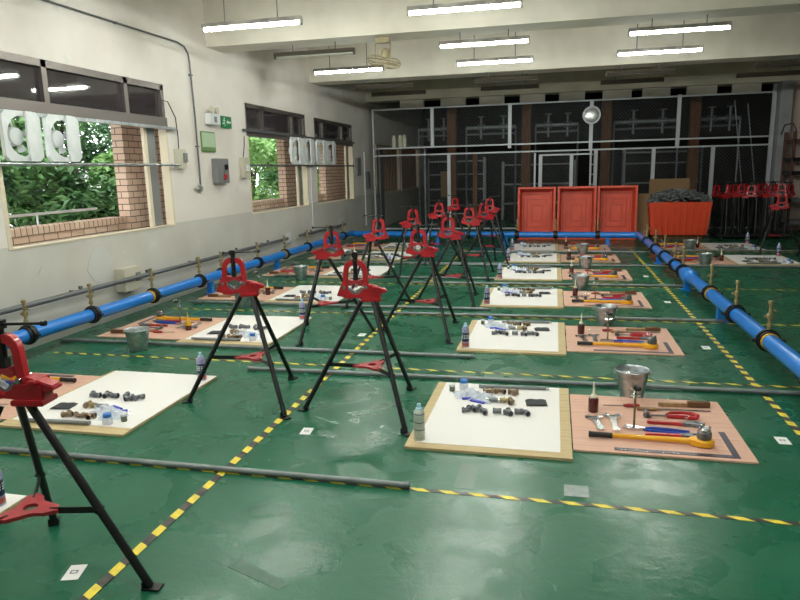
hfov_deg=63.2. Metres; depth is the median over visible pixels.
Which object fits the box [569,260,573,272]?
oil bottle
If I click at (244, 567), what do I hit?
paint patch
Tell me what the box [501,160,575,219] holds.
storage rack
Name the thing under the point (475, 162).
timber post
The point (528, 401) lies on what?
cloth
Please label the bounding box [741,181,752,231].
vise
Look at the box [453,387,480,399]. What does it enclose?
plastic bag
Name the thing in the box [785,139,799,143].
shelf
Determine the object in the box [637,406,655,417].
hammer
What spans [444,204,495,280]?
vise
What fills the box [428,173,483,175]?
shelf
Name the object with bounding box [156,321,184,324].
pliers
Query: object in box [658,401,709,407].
brush
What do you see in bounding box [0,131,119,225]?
tree
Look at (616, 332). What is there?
hammer
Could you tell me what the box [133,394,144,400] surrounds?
fitting
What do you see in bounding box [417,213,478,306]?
vise
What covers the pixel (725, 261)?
board
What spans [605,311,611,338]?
stand
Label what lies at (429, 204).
shelf
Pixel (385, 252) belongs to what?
sheet
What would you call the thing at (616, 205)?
plastic tub
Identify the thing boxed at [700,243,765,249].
sheet
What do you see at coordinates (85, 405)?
fitting
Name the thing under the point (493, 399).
pipe nipple
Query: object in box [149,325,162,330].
hammer
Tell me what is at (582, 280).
bucket
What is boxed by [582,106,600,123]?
convex mirror
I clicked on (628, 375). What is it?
bucket
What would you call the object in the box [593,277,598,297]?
stand
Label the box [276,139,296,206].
brick pillar
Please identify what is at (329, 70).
tube light
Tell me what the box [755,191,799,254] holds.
vise
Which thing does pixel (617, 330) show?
file
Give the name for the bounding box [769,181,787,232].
vise
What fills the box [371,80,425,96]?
tube light
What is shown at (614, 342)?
wrench
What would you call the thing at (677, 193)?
scrap
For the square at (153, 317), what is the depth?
7.36 m
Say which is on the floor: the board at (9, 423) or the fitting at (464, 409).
the board at (9, 423)
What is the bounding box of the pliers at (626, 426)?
[622,424,689,432]
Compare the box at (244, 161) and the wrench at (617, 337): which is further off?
the box at (244, 161)
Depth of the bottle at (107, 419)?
4.23 m
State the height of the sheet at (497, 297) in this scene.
0.002 m
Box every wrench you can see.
[139,323,167,326]
[153,319,181,321]
[175,322,194,328]
[192,322,201,327]
[575,334,587,340]
[585,415,603,430]
[587,334,599,341]
[602,297,624,298]
[603,413,620,431]
[614,342,646,342]
[616,336,647,339]
[644,432,696,437]
[647,420,704,427]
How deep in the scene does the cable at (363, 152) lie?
17.15 m
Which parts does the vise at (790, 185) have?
leg, leg, leg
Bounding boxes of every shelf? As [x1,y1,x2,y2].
[379,148,428,227]
[428,160,483,162]
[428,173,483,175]
[428,188,483,190]
[429,204,478,206]
[502,182,574,184]
[503,163,574,165]
[622,181,699,183]
[623,150,701,153]
[623,161,701,163]
[780,197,799,201]
[781,219,799,224]
[782,171,799,174]
[783,157,799,160]
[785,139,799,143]
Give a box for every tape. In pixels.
[0,452,799,525]
[54,352,799,387]
[78,249,465,599]
[173,308,799,325]
[256,281,799,290]
[630,249,799,436]
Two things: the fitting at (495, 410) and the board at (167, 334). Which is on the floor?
the board at (167, 334)
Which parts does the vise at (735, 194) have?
leg, leg, leg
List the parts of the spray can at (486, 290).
label panel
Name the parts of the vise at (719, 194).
leg, leg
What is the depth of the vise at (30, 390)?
2.51 m
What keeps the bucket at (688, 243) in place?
on the board at (701, 247)
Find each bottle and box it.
[102,412,112,425]
[185,312,191,330]
[249,333,255,340]
[265,281,269,294]
[392,135,395,147]
[398,135,402,146]
[402,135,406,146]
[460,378,467,389]
[488,316,493,323]
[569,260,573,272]
[572,279,577,295]
[577,313,584,333]
[588,382,598,412]
[719,250,723,260]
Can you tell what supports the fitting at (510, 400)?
on the sheet at (446, 423)
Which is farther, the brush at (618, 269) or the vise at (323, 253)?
the brush at (618, 269)
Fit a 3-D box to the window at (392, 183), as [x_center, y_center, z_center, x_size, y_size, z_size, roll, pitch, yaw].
[-0.386,-3.968,19.668,0.120,1.470,2.900,1,12,13]
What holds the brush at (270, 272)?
on the board at (325, 270)
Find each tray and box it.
[0,492,59,523]
[234,351,264,361]
[318,300,338,305]
[353,360,383,371]
[368,275,382,278]
[415,298,436,303]
[445,274,461,277]
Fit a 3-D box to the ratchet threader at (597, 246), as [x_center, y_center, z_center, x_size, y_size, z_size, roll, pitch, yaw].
[3.558,-1.053,12.713,0.691,0.110,0.112,2,12,17]
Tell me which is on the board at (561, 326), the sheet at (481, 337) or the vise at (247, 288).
the sheet at (481, 337)
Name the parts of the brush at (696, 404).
handle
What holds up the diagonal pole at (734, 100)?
on the floor
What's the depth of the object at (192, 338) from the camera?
6.32 m
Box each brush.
[110,329,123,332]
[208,294,230,296]
[269,271,288,273]
[600,268,621,270]
[610,290,636,293]
[626,327,660,330]
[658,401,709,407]
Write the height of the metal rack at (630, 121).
3.062 m
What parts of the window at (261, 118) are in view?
pane, pane, pane, sash frame, fan rail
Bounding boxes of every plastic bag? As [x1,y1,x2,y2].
[89,404,122,415]
[95,409,131,420]
[236,330,254,336]
[244,332,260,338]
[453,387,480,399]
[468,391,494,403]
[483,321,500,328]
[495,322,511,329]
[499,287,511,292]
[508,288,520,293]
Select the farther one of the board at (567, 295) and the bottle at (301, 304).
the board at (567, 295)
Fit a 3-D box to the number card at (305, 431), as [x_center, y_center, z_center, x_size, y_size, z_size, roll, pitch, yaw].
[-0.589,0.828,4.104,0.068,0.003,0.104,0,11,8]
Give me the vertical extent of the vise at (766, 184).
1.088 m
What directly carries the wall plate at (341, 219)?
attached to the wall at (210, 221)
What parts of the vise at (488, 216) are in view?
leg, leg, leg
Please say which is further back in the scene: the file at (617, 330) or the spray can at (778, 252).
the spray can at (778, 252)
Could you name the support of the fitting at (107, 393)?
on the sheet at (161, 390)
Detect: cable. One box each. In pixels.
[159,99,178,148]
[310,168,313,230]
[363,152,366,224]
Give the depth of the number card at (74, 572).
2.69 m
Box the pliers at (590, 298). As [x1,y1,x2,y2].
[589,298,622,299]
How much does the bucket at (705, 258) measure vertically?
0.200 m
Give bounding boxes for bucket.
[123,326,149,351]
[234,293,250,307]
[293,265,308,279]
[341,249,351,260]
[571,274,589,290]
[576,243,589,254]
[578,256,592,268]
[593,304,617,326]
[614,364,650,397]
[683,239,696,248]
[697,252,713,264]
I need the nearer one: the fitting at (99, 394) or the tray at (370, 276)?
the fitting at (99, 394)
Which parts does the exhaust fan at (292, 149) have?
motor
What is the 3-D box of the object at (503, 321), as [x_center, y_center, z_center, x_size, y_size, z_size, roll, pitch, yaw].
[1.313,0.226,6.735,0.505,0.028,0.028,1,11,10]
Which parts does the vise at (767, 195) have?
leg, leg, leg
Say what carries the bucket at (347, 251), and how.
on the floor
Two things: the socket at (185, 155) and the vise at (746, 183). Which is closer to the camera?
the socket at (185, 155)
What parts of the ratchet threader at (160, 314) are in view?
handle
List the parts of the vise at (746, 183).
leg, leg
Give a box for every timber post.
[447,107,456,225]
[473,154,477,226]
[521,104,530,186]
[599,92,611,185]
[685,96,701,190]
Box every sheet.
[0,493,25,511]
[13,371,215,428]
[185,315,311,342]
[269,285,361,300]
[323,266,393,275]
[358,251,411,258]
[382,243,423,248]
[417,382,559,452]
[440,171,447,223]
[468,320,558,351]
[486,288,557,305]
[502,267,556,278]
[510,253,556,261]
[514,244,554,249]
[636,193,649,235]
[648,178,689,234]
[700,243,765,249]
[724,255,799,263]
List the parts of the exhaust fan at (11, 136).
motor, blade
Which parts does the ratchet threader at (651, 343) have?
handle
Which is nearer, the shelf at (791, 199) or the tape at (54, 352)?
the tape at (54, 352)
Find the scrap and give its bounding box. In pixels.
[644,188,712,205]
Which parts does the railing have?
rail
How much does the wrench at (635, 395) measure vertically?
0.283 m
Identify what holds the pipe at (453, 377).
on the floor
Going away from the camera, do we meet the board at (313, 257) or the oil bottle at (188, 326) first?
the oil bottle at (188, 326)
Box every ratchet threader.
[1,374,76,382]
[155,310,211,320]
[238,280,282,288]
[291,261,329,267]
[353,239,382,244]
[564,243,599,248]
[567,254,607,259]
[569,270,617,277]
[572,294,632,303]
[577,335,658,348]
[588,425,714,447]
[659,239,695,244]
[677,251,718,256]
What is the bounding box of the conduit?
[42,0,201,184]
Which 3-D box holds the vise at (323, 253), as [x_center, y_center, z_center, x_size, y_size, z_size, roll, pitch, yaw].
[-0.632,-0.197,6.479,0.803,1.085,0.928,-2,11,-4]
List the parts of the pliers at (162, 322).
handle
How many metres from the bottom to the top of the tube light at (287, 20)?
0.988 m
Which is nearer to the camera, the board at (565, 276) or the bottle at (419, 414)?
the bottle at (419, 414)
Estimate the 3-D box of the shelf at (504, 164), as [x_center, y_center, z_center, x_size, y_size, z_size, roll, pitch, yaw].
[4.340,-4.247,20.344,2.200,0.040,0.510,1,12,13]
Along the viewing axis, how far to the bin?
13.93 m
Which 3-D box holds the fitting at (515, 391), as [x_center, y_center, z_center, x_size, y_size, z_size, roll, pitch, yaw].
[0.806,0.654,4.617,0.073,0.039,0.056,-1,11,0]
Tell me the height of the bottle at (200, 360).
0.228 m
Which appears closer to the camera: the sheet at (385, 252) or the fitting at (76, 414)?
the fitting at (76, 414)
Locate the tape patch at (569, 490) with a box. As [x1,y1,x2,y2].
[564,484,588,497]
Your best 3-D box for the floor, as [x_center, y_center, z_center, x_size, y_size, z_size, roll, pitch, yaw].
[4.296,-0.446,10.310,13.950,0.150,28.600,1,12,13]
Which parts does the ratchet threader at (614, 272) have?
handle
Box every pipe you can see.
[0,237,288,315]
[0,446,409,488]
[7,221,356,348]
[59,338,474,357]
[190,300,490,309]
[247,366,799,395]
[274,274,501,278]
[298,223,345,236]
[314,261,503,263]
[347,310,724,321]
[357,219,630,244]
[410,281,682,286]
[439,263,665,266]
[454,251,650,252]
[631,224,799,383]
[663,249,798,251]
[688,265,799,267]
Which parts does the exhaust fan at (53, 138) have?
motor, blade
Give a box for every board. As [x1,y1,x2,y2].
[0,371,216,436]
[0,372,100,419]
[0,493,24,514]
[97,316,225,339]
[177,315,311,345]
[198,286,293,300]
[262,267,332,275]
[263,285,360,302]
[307,252,367,258]
[318,266,394,278]
[335,244,386,248]
[357,251,412,260]
[377,243,419,249]
[404,382,572,461]
[456,320,565,355]
[480,288,562,308]
[494,267,561,280]
[504,253,560,262]
[509,244,557,250]
[559,245,610,250]
[561,254,620,262]
[562,269,632,280]
[563,291,651,308]
[565,325,684,355]
[570,394,758,464]
[660,244,708,249]
[673,256,735,264]
[724,256,799,265]
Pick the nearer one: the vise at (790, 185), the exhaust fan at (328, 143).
the vise at (790, 185)
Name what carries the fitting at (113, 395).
on the sheet at (161, 390)
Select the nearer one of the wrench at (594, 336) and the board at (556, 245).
the wrench at (594, 336)
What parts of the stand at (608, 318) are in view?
rod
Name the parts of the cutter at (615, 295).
frame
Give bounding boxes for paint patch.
[228,560,288,589]
[454,463,478,489]
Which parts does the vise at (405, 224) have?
leg, leg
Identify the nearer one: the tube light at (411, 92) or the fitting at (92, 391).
the fitting at (92, 391)
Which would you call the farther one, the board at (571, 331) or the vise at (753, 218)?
the vise at (753, 218)
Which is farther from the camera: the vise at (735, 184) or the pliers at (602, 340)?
the vise at (735, 184)
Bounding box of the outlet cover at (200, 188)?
[195,185,202,191]
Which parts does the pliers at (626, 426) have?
handle, handle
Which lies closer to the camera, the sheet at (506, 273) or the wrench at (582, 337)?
the wrench at (582, 337)
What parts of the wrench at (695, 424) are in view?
handle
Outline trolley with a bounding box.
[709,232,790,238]
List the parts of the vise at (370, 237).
leg, leg, leg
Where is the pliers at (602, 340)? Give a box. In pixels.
[600,339,643,341]
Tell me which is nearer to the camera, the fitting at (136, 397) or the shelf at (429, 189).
the fitting at (136, 397)
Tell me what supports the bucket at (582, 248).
on the floor
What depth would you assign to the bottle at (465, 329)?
5.85 m
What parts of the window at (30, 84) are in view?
pane, pane, fan rail, pane, sash frame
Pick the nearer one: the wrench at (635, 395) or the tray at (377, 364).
the wrench at (635, 395)
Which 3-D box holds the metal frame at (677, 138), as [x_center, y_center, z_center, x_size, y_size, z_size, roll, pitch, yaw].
[5.808,-3.430,16.031,13.342,3.400,0.230,1,12,13]
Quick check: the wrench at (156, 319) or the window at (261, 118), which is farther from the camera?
the window at (261, 118)
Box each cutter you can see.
[604,294,628,296]
[619,332,652,336]
[649,411,699,419]
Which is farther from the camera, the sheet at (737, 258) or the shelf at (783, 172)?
the shelf at (783, 172)
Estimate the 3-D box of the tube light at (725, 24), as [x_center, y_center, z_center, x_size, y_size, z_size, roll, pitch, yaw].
[3.484,-3.437,8.110,1.209,0.188,0.100,1,12,13]
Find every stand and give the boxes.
[173,299,180,324]
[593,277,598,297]
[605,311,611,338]
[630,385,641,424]
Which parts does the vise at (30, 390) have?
leg, foot plate, leg, foot plate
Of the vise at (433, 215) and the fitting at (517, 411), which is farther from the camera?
the vise at (433, 215)
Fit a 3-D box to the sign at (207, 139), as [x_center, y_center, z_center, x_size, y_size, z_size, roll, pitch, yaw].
[-2.771,-2.286,9.396,0.025,0.290,0.400,1,12,13]
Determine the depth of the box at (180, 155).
8.62 m
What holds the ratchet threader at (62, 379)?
on the board at (9, 411)
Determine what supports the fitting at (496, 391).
on the sheet at (446, 423)
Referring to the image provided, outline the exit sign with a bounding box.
[220,116,231,128]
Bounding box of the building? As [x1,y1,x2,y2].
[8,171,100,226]
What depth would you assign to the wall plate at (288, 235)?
12.27 m
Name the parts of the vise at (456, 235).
leg, leg, leg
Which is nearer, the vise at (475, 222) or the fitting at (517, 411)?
the fitting at (517, 411)
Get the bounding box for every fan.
[0,109,43,161]
[42,114,81,161]
[289,137,303,163]
[302,138,314,163]
[315,140,326,164]
[326,141,335,164]
[367,37,400,68]
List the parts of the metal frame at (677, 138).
post, wire panel, wire panel, post, post, wire panel, wire panel, post, post, post, wire panel, wire panel, rail, rail, post, rail, rail, rail, post, post, wire panel, wire panel, post, post, wire panel, post, wire panel, wire panel, post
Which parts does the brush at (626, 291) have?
handle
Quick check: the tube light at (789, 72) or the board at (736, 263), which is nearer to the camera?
the board at (736, 263)
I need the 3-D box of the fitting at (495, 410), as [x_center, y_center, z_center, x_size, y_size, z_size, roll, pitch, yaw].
[0.638,0.727,4.271,0.056,0.039,0.036,1,12,13]
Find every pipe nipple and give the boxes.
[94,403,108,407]
[486,397,499,401]
[507,326,516,329]
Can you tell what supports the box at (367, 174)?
attached to the wall at (210, 221)
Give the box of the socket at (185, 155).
[183,153,187,161]
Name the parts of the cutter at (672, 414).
screw handle, frame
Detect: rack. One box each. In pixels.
[428,157,485,220]
[466,115,516,223]
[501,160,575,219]
[534,112,578,186]
[611,108,677,185]
[621,147,703,204]
[700,105,740,210]
[776,131,799,233]
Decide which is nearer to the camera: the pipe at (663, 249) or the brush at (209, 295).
the brush at (209, 295)
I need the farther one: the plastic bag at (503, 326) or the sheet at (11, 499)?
the plastic bag at (503, 326)
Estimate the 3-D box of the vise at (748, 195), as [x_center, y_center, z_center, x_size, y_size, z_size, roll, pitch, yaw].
[7.359,-1.933,13.733,0.332,1.088,0.188,9,16,43]
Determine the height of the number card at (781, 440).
0.003 m
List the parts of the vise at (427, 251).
leg, leg, leg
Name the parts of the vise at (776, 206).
leg, leg, leg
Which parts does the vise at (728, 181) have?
leg, leg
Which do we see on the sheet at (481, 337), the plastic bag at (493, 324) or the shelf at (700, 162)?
the plastic bag at (493, 324)
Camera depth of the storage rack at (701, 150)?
18.13 m
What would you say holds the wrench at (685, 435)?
on the board at (717, 419)
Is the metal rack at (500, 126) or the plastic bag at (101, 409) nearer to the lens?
the plastic bag at (101, 409)
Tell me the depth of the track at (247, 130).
12.32 m
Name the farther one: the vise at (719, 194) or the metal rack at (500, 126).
the metal rack at (500, 126)
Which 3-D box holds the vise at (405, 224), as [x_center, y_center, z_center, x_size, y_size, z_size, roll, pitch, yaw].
[0.231,-0.874,9.778,0.803,1.085,0.928,-4,11,-11]
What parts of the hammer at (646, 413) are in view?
handle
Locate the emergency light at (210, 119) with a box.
[205,106,220,124]
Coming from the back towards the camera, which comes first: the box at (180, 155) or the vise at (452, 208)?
the vise at (452, 208)
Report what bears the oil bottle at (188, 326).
on the board at (167, 334)
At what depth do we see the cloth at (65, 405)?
4.59 m
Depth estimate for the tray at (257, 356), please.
4.64 m
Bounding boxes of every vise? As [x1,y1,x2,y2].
[0,319,163,591]
[181,250,297,419]
[295,226,377,346]
[297,252,416,436]
[341,214,414,308]
[382,224,459,343]
[385,206,428,283]
[416,200,460,265]
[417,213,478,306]
[431,195,469,247]
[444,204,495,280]
[458,200,509,265]
[470,196,507,253]
[711,182,724,232]
[719,183,734,234]
[723,181,731,231]
[730,181,746,233]
[732,183,742,231]
[739,182,757,233]
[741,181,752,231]
[749,181,764,233]
[751,182,760,232]
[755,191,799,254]
[759,181,769,230]
[759,182,775,233]
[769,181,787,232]
[770,183,781,231]
[777,182,794,234]
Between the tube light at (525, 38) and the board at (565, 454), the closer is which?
the board at (565, 454)
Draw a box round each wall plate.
[284,232,290,243]
[339,217,344,229]
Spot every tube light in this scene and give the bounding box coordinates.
[201,0,302,32]
[274,41,355,59]
[313,43,383,74]
[354,79,413,89]
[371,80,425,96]
[407,0,522,15]
[439,29,529,48]
[456,32,533,65]
[474,71,537,83]
[481,74,538,90]
[600,67,663,84]
[605,64,675,76]
[616,20,703,56]
[628,14,731,35]
[736,59,799,77]
[755,56,799,68]
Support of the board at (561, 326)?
on the floor
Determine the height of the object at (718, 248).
0.028 m
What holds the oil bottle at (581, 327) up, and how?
on the board at (571, 331)
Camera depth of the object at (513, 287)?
8.58 m
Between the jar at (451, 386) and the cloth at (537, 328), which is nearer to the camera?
the jar at (451, 386)
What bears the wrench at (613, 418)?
on the board at (717, 419)
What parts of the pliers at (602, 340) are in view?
handle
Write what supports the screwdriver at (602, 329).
on the board at (571, 331)
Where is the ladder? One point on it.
(590, 174)
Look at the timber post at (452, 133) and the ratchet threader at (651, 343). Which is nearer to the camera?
the ratchet threader at (651, 343)
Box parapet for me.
[10,194,323,245]
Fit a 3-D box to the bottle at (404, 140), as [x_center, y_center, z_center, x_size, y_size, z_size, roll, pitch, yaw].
[0.126,-4.322,17.691,0.120,0.330,0.120,1,12,13]
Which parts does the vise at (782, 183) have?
leg, leg, leg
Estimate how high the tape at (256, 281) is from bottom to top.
0.001 m
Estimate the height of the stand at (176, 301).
0.283 m
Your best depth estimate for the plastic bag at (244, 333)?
6.49 m
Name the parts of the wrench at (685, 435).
handle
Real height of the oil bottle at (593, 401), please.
0.205 m
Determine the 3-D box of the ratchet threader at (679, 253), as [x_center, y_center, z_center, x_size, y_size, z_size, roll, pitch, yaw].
[5.119,-0.791,11.206,0.691,0.110,0.112,1,11,11]
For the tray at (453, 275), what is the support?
on the vise at (456, 235)
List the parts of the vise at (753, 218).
leg, leg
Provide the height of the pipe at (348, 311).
0.033 m
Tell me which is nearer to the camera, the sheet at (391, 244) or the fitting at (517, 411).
the fitting at (517, 411)
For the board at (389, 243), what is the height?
0.016 m
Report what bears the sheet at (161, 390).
on the board at (9, 423)
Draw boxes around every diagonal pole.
[734,100,742,204]
[747,104,754,184]
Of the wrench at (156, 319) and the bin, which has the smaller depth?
the wrench at (156, 319)
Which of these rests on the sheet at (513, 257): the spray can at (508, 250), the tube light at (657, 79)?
the spray can at (508, 250)
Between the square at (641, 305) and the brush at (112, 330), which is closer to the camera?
the brush at (112, 330)
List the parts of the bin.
frame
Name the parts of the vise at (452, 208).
leg, leg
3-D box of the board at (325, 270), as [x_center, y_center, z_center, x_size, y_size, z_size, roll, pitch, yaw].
[-1.635,-0.475,10.759,0.967,0.011,0.950,1,12,13]
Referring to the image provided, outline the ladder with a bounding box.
[589,149,596,185]
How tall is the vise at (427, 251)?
1.085 m
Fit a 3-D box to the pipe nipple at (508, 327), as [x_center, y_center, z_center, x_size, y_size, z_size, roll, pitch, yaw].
[1.117,0.278,6.477,0.097,0.035,0.032,1,11,10]
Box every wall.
[0,0,424,355]
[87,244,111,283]
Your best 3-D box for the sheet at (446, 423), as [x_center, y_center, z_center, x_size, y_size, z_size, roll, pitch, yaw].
[0.629,0.743,4.300,0.830,0.002,1.120,1,12,13]
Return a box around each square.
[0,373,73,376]
[137,317,197,323]
[586,300,643,306]
[593,342,673,353]
[614,432,740,458]
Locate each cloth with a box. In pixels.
[50,402,77,408]
[207,330,220,333]
[525,399,547,405]
[534,327,549,330]
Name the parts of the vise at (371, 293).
foot plate, leg, leg, leg, foot plate, foot plate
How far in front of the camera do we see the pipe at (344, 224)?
13.41 m
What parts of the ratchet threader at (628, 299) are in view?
handle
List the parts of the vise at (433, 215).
leg, leg, leg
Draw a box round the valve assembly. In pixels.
[418,118,446,221]
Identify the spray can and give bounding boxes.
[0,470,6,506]
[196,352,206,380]
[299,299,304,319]
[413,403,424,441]
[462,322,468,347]
[484,285,489,303]
[497,263,501,276]
[506,248,509,260]
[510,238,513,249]
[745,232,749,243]
[776,243,780,255]
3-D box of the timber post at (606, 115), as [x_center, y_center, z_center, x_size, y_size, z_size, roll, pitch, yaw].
[5.490,-4.072,17.375,0.240,4.150,0.240,1,12,13]
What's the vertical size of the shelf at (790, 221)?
0.080 m
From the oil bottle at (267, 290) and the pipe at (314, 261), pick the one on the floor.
the pipe at (314, 261)
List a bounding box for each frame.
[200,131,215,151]
[372,81,799,230]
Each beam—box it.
[202,0,799,52]
[308,12,799,85]
[365,58,799,103]
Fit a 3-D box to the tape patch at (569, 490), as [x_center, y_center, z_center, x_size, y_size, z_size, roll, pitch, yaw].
[0.886,0.960,3.266,0.120,0.002,0.120,1,12,13]
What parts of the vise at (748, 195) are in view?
leg, leg, leg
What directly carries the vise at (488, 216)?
on the floor
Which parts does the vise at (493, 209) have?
leg, leg, leg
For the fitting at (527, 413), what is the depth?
4.20 m
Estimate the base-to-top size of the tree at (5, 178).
3.435 m
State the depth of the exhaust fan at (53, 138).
6.55 m
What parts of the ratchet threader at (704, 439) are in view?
handle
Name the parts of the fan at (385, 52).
motor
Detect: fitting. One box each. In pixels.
[60,409,73,416]
[73,411,84,417]
[83,400,91,408]
[84,412,96,419]
[88,402,94,407]
[89,390,96,397]
[92,392,101,397]
[102,390,111,398]
[110,393,119,397]
[123,394,134,400]
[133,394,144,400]
[462,404,470,412]
[471,404,481,412]
[479,407,487,415]
[483,387,493,392]
[493,408,501,413]
[494,388,506,393]
[500,397,506,402]
[503,407,513,416]
[507,397,514,404]
[508,389,518,395]
[514,408,522,413]
[520,408,530,416]
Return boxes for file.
[617,330,660,332]
[652,407,710,411]
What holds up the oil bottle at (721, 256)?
on the board at (725, 261)
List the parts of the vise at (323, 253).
leg, leg, leg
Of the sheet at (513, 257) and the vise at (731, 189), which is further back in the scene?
the vise at (731, 189)
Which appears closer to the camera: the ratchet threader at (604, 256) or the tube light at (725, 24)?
the tube light at (725, 24)
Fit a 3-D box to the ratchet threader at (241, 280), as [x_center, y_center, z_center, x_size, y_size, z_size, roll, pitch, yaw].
[-1.966,-0.214,9.167,0.691,0.110,0.112,1,11,11]
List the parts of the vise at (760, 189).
leg, leg, leg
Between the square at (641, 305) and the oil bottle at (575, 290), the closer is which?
the square at (641, 305)
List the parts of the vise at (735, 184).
leg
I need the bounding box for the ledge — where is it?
[13,198,345,246]
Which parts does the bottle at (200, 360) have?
label panel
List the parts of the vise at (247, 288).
foot plate, leg, leg, leg, foot plate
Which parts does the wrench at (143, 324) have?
handle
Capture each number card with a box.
[60,564,87,580]
[300,428,313,434]
[774,437,791,444]
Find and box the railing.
[9,207,97,224]
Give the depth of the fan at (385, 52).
8.95 m
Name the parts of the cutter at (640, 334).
frame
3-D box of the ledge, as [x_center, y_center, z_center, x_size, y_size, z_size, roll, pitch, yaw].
[-2.799,-0.894,12.015,0.940,1.400,30.000,1,12,13]
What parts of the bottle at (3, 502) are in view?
label panel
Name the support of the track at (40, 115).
attached to the wall at (210, 221)
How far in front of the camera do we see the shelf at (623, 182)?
18.30 m
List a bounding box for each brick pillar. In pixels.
[110,124,166,229]
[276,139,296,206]
[318,144,345,200]
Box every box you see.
[114,265,142,292]
[173,149,187,167]
[239,157,249,177]
[355,158,360,175]
[365,171,370,188]
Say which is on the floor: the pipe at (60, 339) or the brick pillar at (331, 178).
the pipe at (60, 339)
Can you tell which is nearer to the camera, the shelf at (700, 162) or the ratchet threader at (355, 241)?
the ratchet threader at (355, 241)
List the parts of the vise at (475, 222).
leg, leg, leg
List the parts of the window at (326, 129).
pane, pane, pane, sash frame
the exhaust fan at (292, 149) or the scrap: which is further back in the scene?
the scrap
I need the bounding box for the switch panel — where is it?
[211,158,229,183]
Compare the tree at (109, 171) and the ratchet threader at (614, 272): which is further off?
the tree at (109, 171)
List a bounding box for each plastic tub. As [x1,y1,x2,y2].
[517,187,555,239]
[557,186,596,239]
[596,185,637,239]
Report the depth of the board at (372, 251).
11.89 m
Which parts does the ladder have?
rail, rail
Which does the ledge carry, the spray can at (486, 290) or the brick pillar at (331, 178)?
the brick pillar at (331, 178)
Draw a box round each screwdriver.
[588,329,612,331]
[603,403,639,406]
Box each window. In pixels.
[0,51,181,250]
[244,103,354,214]
[314,118,354,204]
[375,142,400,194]
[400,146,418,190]
[423,84,772,211]
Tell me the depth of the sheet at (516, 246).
13.05 m
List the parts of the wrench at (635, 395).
rod, knob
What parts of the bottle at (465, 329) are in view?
label panel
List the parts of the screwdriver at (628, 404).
handle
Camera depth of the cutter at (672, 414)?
4.13 m
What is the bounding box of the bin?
[647,200,712,238]
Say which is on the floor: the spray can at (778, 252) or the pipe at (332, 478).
the pipe at (332, 478)
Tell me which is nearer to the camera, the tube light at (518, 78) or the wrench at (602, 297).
the wrench at (602, 297)
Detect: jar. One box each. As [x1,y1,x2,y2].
[120,413,126,421]
[449,383,454,391]
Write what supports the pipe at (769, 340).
on the floor
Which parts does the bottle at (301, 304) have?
label panel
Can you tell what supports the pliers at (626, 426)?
on the board at (717, 419)
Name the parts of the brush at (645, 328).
handle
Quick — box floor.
[0,209,799,599]
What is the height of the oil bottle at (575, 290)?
0.205 m
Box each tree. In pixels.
[0,116,100,227]
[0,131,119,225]
[2,167,10,193]
[7,116,103,204]
[9,116,112,221]
[87,148,115,188]
[90,123,111,146]
[248,137,278,200]
[255,138,319,197]
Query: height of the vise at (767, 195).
1.088 m
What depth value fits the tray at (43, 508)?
2.56 m
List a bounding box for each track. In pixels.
[0,109,176,129]
[242,129,354,143]
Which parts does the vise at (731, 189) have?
leg, leg, leg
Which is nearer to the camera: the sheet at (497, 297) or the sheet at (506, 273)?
the sheet at (497, 297)
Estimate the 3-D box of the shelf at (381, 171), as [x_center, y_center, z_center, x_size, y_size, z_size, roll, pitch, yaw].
[0.113,-3.075,17.976,1.300,2.215,0.350,1,12,13]
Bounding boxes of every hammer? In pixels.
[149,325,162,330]
[611,330,623,335]
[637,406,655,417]

